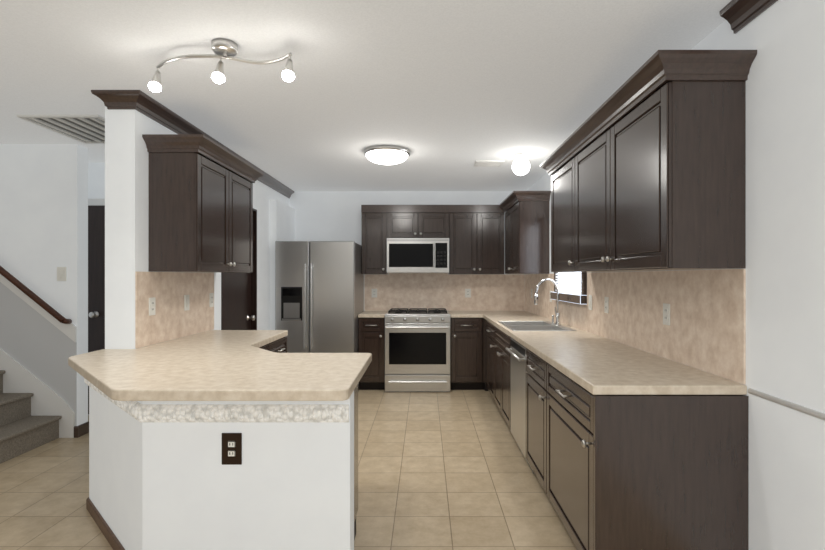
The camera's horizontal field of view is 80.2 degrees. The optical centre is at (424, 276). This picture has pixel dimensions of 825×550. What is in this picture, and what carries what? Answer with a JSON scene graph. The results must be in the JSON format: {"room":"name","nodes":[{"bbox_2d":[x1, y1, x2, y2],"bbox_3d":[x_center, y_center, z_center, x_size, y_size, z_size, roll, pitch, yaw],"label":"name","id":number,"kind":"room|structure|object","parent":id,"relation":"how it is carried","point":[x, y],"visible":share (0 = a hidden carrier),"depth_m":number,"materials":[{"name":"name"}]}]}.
{"room":"kitchen","nodes":[
{"label":"kitchen","id":0,"kind":"room"},
{"bbox_2d":[0,144,87,425],"bbox_3d":[-4.465,0.115,4.195,3.070,2.470,0.130,0,0,0],"label":"wall","id":1,"kind":"structure","parent":0,"point":[44,187],"depth_m":4.13,"materials":[{"name":"paint"}]},
{"bbox_2d":[0,266,71,323],"bbox_3d":[-3.888,-0.362,4.073,1.854,1.512,0.085,0,0,0],"label":"handrail","id":2,"kind":"object","parent":1,"relation":"attached to","point":[3,272],"depth_m":4.04,"materials":[{"name":"brown wood"}]},
{"bbox_2d":[0,348,74,437],"bbox_3d":[-4.067,0.330,4.120,2.235,2.039,0.016,0,0,0],"label":"trim","id":3,"kind":"structure","parent":1,"relation":"attached to","point":[45,401],"depth_m":4.11,"materials":[{"name":"white paint"}]},
{"bbox_2d":[0,265,76,425],"bbox_3d":[-3.867,0.131,4.120,1.865,2.437,0.016,0,0,0],"label":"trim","id":4,"kind":"structure","parent":1,"relation":"attached to","point":[43,345],"depth_m":4.13,"materials":[{"name":"white paint"}]},
{"bbox_2d":[57,267,65,280],"bbox_3d":[-3.060,-0.025,4.123,0.080,0.120,0.010,0,0,0],"label":"switch","id":5,"kind":"object","parent":1,"relation":"attached to","point":[61,271],"visible":1,"depth_m":4.12,"materials":[{"name":"white plastic"}]},
{"bbox_2d":[74,421,88,437],"bbox_3d":[-2.987,1.302,4.187,0.146,0.094,0.146,0,0,0],"label":"baseboard","id":6,"kind":"structure","parent":1,"relation":"attached to","point":[80,430],"depth_m":4.16,"materials":[{"name":"brown wood"}]},
{"bbox_2d":[88,163,104,414],"bbox_3d":[-3.980,0.115,4.590,4.040,2.470,0.660,0,0,0],"label":"wall","id":7,"kind":"structure","parent":0,"point":[96,171],"depth_m":4.80,"materials":[{"name":"paint"}]},
{"bbox_2d":[88,199,104,413],"bbox_3d":[-2.900,0.292,4.754,0.930,2.114,0.089,0,0,0],"label":"hall door","id":8,"kind":"structure","parent":7,"relation":"in","point":[96,214],"depth_m":4.79,"materials":[{"name":"brown wood"}]},
{"bbox_2d":[105,106,294,348],"bbox_3d":[-1.830,0.115,4.700,0.260,2.470,3.400,0,0,0],"label":"wall","id":9,"kind":"structure","parent":0,"point":[126,154],"depth_m":3.00,"materials":[{"name":"paint"}]},
{"bbox_2d":[135,272,213,348],"bbox_3d":[-1.770,0.203,3.554,0.008,0.472,1.103,0,0,0],"label":"backsplash","id":10,"kind":"structure","parent":9,"relation":"attached to","point":[170,321],"depth_m":3.41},
{"bbox_2d":[149,297,155,315],"bbox_3d":[-1.761,0.190,3.165,0.008,0.115,0.075,0,0,0],"label":"outlet","id":11,"kind":"object","parent":10,"relation":"attached to","point":[152,301],"visible":1,"depth_m":3.16,"materials":[{"name":"white plastic"}]},
{"bbox_2d":[184,295,188,310],"bbox_3d":[-1.760,0.190,3.626,0.010,0.115,0.075,0,0,0],"label":"outlet","id":12,"kind":"object","parent":10,"relation":"attached to","point":[186,297],"visible":1,"depth_m":3.61,"materials":[{"name":"white plastic"}]},
{"bbox_2d":[209,293,213,306],"bbox_3d":[-1.761,0.190,4.045,0.008,0.115,0.075,0,0,0],"label":"outlet","id":13,"kind":"object","parent":10,"relation":"attached to","point":[211,295],"visible":1,"depth_m":4.04,"materials":[{"name":"white plastic"}]},
{"bbox_2d":[91,90,293,198],"bbox_3d":[-1.852,-1.072,4.665,0.292,0.094,3.468,0,0,0],"label":"crown molding","id":14,"kind":"structure","parent":9,"relation":"attached to","point":[138,100],"depth_m":3.19,"materials":[{"name":"brown wood"}]},
{"bbox_2d":[142,134,263,272],"bbox_3d":[-1.583,-0.465,3.655,0.382,0.860,1.160,0,0,0],"label":"upper cabinet","id":15,"kind":"object","parent":9,"relation":"attached to","point":[201,192],"visible":1,"depth_m":3.16,"materials":[{"name":"brown wood"}]},
{"bbox_2d":[221,208,256,329],"bbox_3d":[-1.808,0.321,4.720,0.117,2.058,0.897,0,0,0],"label":"pantry door","id":16,"kind":"structure","parent":9,"relation":"attached to","point":[238,290],"depth_m":4.88,"materials":[{"name":"brown wood"}]},
{"bbox_2d":[0,388,576,549],"bbox_3d":[-2.345,1.410,1.600,7.710,0.120,10.000,0,0,0],"label":"floor","id":17,"kind":"structure","parent":0,"point":[437,470],"depth_m":3.13,"materials":[{"name":"tile"}]},
{"bbox_2d":[0,370,61,463],"bbox_3d":[-4.114,0.495,3.615,2.144,1.710,0.990,0,0,0],"label":"stairs","id":18,"kind":"structure","parent":17,"relation":"on","point":[21,432],"depth_m":3.88,"materials":[{"name":"grey carpet"}]},
{"bbox_2d":[89,386,353,549],"bbox_3d":[-1.218,0.918,2.416,1.853,0.864,0.521,0,0,27],"label":"half wall","id":19,"kind":"structure","parent":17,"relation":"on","point":[155,485],"depth_m":2.13,"materials":[{"name":"white paint"}]},
{"bbox_2d":[86,497,124,549],"bbox_3d":[-1.149,1.319,2.555,1.648,0.062,0.886,0,0,0],"label":"baseboard","id":20,"kind":"structure","parent":19,"relation":"attached to","point":[101,523],"depth_m":2.56,"materials":[{"name":"brown wood"}]},
{"bbox_2d":[84,378,348,421],"bbox_3d":[-1.158,0.590,2.548,1.659,0.076,0.901,0,0,0],"label":"trim","id":21,"kind":"structure","parent":19,"relation":"attached to","point":[141,412],"depth_m":2.11,"materials":[{"name":"white stone"}]},
{"bbox_2d":[222,433,241,464],"bbox_3d":[-0.837,0.744,2.120,0.087,0.137,0.008,0,0,0],"label":"peninsula outlet","id":22,"kind":"object","parent":19,"relation":"attached to","point":[231,442],"visible":1,"depth_m":2.12,"materials":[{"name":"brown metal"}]},
{"bbox_2d":[259,337,357,539],"bbox_3d":[-1.067,0.918,3.154,1.414,0.864,1.812,0,0,0],"label":"base cabinet","id":23,"kind":"object","parent":17,"relation":"on","point":[280,345],"visible":0.1,"depth_m":2.58,"materials":[{"name":"brown wood"}]},
{"bbox_2d":[68,330,371,400],"bbox_3d":[-1.134,0.462,2.989,1.668,0.044,2.162,0,0,0],"label":"countertop","id":24,"kind":"structure","parent":23,"relation":"on","point":[212,365],"depth_m":2.31,"materials":[{"name":"stone"}]},
{"bbox_2d":[275,241,363,387],"bbox_3d":[-1.240,0.472,5.904,0.891,1.754,0.932,0,0,0],"label":"fridge","id":25,"kind":"object","parent":17,"relation":"on","point":[319,285],"visible":0.76,"depth_m":5.50,"materials":[{"name":"silver metal"}]},
{"bbox_2d":[358,318,384,389],"bbox_3d":[-0.633,0.916,6.071,0.314,0.868,0.654,0,0,0],"label":"base cabinet","id":26,"kind":"object","parent":17,"relation":"on","point":[371,331],"visible":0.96,"depth_m":5.78,"materials":[{"name":"brown wood"}]},
{"bbox_2d":[358,311,387,317],"bbox_3d":[-0.633,0.460,6.087,0.314,0.040,0.624,0,0,0],"label":"countertop","id":27,"kind":"structure","parent":26,"relation":"on","point":[365,314],"depth_m":5.78,"materials":[{"name":"stone"}]},
{"bbox_2d":[385,308,450,391],"bbox_3d":[-0.086,0.877,6.019,0.769,0.944,0.723,0,0,0],"label":"range","id":28,"kind":"object","parent":17,"relation":"on","point":[417,342],"visible":1,"depth_m":5.72,"materials":[{"name":"silver metal"}]},
{"bbox_2d":[505,338,534,473],"bbox_3d":[0.977,0.915,3.660,0.664,0.867,0.600,0,0,0],"label":"dishwasher","id":29,"kind":"object","parent":17,"relation":"on","point":[517,351],"visible":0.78,"depth_m":3.60,"materials":[{"name":"silver metal"}]},
{"bbox_2d":[450,318,747,549],"bbox_3d":[0.805,0.916,4.190,1.006,0.868,4.416,0,0,0],"label":"base cabinet","id":30,"kind":"object","parent":17,"relation":"on","point":[619,472],"visible":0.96,"depth_m":1.98,"materials":[{"name":"brown wood"}]},
{"bbox_2d":[448,311,746,394],"bbox_3d":[0.805,0.460,4.193,1.006,0.040,4.410,0,0,0],"label":"countertop","id":31,"kind":"structure","parent":30,"relation":"on","point":[600,365],"depth_m":2.49,"materials":[{"name":"stone"}]},
{"bbox_2d":[498,278,576,330],"bbox_3d":[0.979,0.311,4.418,0.519,0.598,0.851,0,0,0],"label":"sink","id":32,"kind":"object","parent":31,"relation":"in","point":[513,325],"visible":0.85,"depth_m":4.41,"materials":[{"name":"silver metal"}]},
{"bbox_2d":[534,278,560,325],"bbox_3d":[1.100,0.224,4.480,0.251,0.424,0.231,0,0,0],"label":"faucet","id":33,"kind":"object","parent":31,"relation":"on","point":[553,323],"depth_m":4.40,"materials":[{"name":"silver metal"}]},
{"bbox_2d":[0,0,731,190],"bbox_3d":[-2.345,-1.180,1.600,7.710,0.120,10.000,0,0,0],"label":"ceiling","id":34,"kind":"structure","parent":0,"point":[455,84],"depth_m":2.66,"materials":[{"name":"paint"}]},
{"bbox_2d":[17,115,104,143],"bbox_3d":[-2.535,-1.112,3.720,0.562,0.014,0.680,0,0,0],"label":"return grille","id":35,"kind":"object","parent":34,"relation":"in","point":[87,129],"depth_m":3.59,"materials":[{"name":"white metal"}]},
{"bbox_2d":[148,38,294,92],"bbox_3d":[-1.001,-1.025,2.394,0.764,0.189,0.205,0,0,0],"label":"track","id":36,"kind":"object","parent":34,"relation":"attached to","point":[224,48],"depth_m":2.35,"materials":[{"name":"silver metal"}]},
{"bbox_2d":[364,145,409,164],"bbox_3d":[-0.338,-1.064,4.360,0.410,0.111,0.410,0,0,0],"label":"dome","id":37,"kind":"object","parent":34,"relation":"attached to","point":[379,154],"depth_m":4.23,"materials":[{"name":"white glass"}]},
{"bbox_2d":[474,160,503,166],"bbox_3d":[0.625,-1.113,4.810,0.270,0.012,0.220,0,0,0],"label":"vent register","id":38,"kind":"object","parent":34,"relation":"in","point":[479,163],"depth_m":4.79,"materials":[{"name":"white metal"}]},
{"bbox_2d":[512,152,529,175],"bbox_3d":[0.874,-1.022,4.460,0.160,0.195,0.160,0,0,0],"label":"globe","id":39,"kind":"object","parent":34,"relation":"attached to","point":[521,165],"depth_m":4.41},
{"bbox_2d":[289,191,512,273],"bbox_3d":[-0.325,0.115,6.475,3.270,2.470,0.150,0,0,0],"label":"wall","id":40,"kind":"structure","parent":0,"point":[319,215],"depth_m":6.40,"materials":[{"name":"paint"}]},
{"bbox_2d":[361,205,504,273],"bbox_3d":[0.099,-0.465,6.220,1.778,0.860,0.358,0,0,0],"label":"upper cabinet","id":41,"kind":"object","parent":40,"relation":"attached to","point":[475,233],"visible":0.99,"depth_m":6.08,"materials":[{"name":"brown wood"}]},
{"bbox_2d":[387,238,448,272],"bbox_3d":[-0.086,-0.265,6.180,0.769,0.426,0.436,0,0,0],"label":"microwave","id":42,"kind":"object","parent":41,"relation":"attached to","point":[404,255],"visible":1,"depth_m":6.00,"materials":[{"name":"silver metal"}]},
{"bbox_2d":[364,273,524,310],"bbox_3d":[0.255,0.194,6.394,2.089,0.489,0.008,0,0,0],"label":"backsplash","id":43,"kind":"structure","parent":40,"relation":"attached to","point":[489,292],"depth_m":6.39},
{"bbox_2d":[371,289,376,297],"bbox_3d":[-0.660,0.210,6.385,0.075,0.115,0.008,0,0,0],"label":"outlet","id":44,"kind":"object","parent":43,"relation":"attached to","point":[373,291],"visible":1,"depth_m":6.38,"materials":[{"name":"white plastic"}]},
{"bbox_2d":[465,289,470,297],"bbox_3d":[0.560,0.210,6.385,0.075,0.115,0.008,0,0,0],"label":"outlet","id":45,"kind":"object","parent":43,"relation":"attached to","point":[467,291],"visible":1,"depth_m":6.38,"materials":[{"name":"white plastic"}]},
{"bbox_2d":[526,0,824,549],"bbox_3d":[1.385,0.115,1.600,0.150,2.470,10.000,0,0,0],"label":"wall","id":46,"kind":"structure","parent":0,"point":[785,268],"depth_m":1.80,"materials":[{"name":"paint"}]},
{"bbox_2d":[499,191,550,273],"bbox_3d":[1.114,-0.465,5.577,0.390,0.860,0.985,0,0,0],"label":"upper cabinet","id":47,"kind":"object","parent":46,"relation":"attached to","point":[526,212],"visible":1,"depth_m":5.15,"materials":[{"name":"brown wood"}]},
{"bbox_2d":[550,273,586,303],"bbox_3d":[1.278,-0.225,4.410,0.060,0.890,0.940,0,0,0],"label":"window","id":48,"kind":"structure","parent":46,"relation":"in","point":[572,287],"depth_m":4.28,"materials":[{"name":"white glass"}]},
{"bbox_2d":[525,269,745,383],"bbox_3d":[1.304,0.203,4.195,0.008,0.472,4.390,0,0,0],"label":"backsplash","id":49,"kind":"structure","parent":46,"relation":"attached to","point":[706,332],"depth_m":2.58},
{"bbox_2d":[589,295,591,309],"bbox_3d":[1.294,0.200,3.840,0.010,0.115,0.075,0,0,0],"label":"outlet","id":50,"kind":"object","parent":49,"relation":"attached to","point":[590,296],"visible":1,"depth_m":3.83,"materials":[{"name":"white plastic"}]},
{"bbox_2d":[604,297,608,312],"bbox_3d":[1.295,0.200,3.500,0.008,0.115,0.075,0,0,0],"label":"outlet","id":51,"kind":"object","parent":49,"relation":"attached to","point":[606,299],"visible":1,"depth_m":3.49,"materials":[{"name":"white plastic"}]},
{"bbox_2d":[663,303,669,325],"bbox_3d":[1.295,0.200,2.630,0.008,0.115,0.075,0,0,0],"label":"outlet","id":52,"kind":"object","parent":49,"relation":"attached to","point":[666,307],"visible":1,"depth_m":2.62,"materials":[{"name":"white plastic"}]},
{"bbox_2d":[540,50,756,272],"bbox_3d":[1.114,-0.465,2.925,0.390,0.860,1.990,0,0,0],"label":"upper cabinet","id":53,"kind":"object","parent":46,"relation":"attached to","point":[654,179],"visible":1,"depth_m":2.05,"materials":[{"name":"brown wood"}]},
{"bbox_2d":[719,0,777,33],"bbox_3d":[1.274,-1.072,-0.563,0.068,0.094,5.254,0,0,0],"label":"crown molding","id":54,"kind":"structure","parent":46,"relation":"attached to","point":[739,13],"depth_m":1.97,"materials":[{"name":"brown wood"}]},
{"bbox_2d":[748,388,824,419],"bbox_3d":[1.305,0.459,1.087,0.009,0.022,1.775,0,0,0],"label":"trim","id":55,"kind":"structure","parent":46,"relation":"attached to","point":[788,404],"depth_m":1.76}
]}

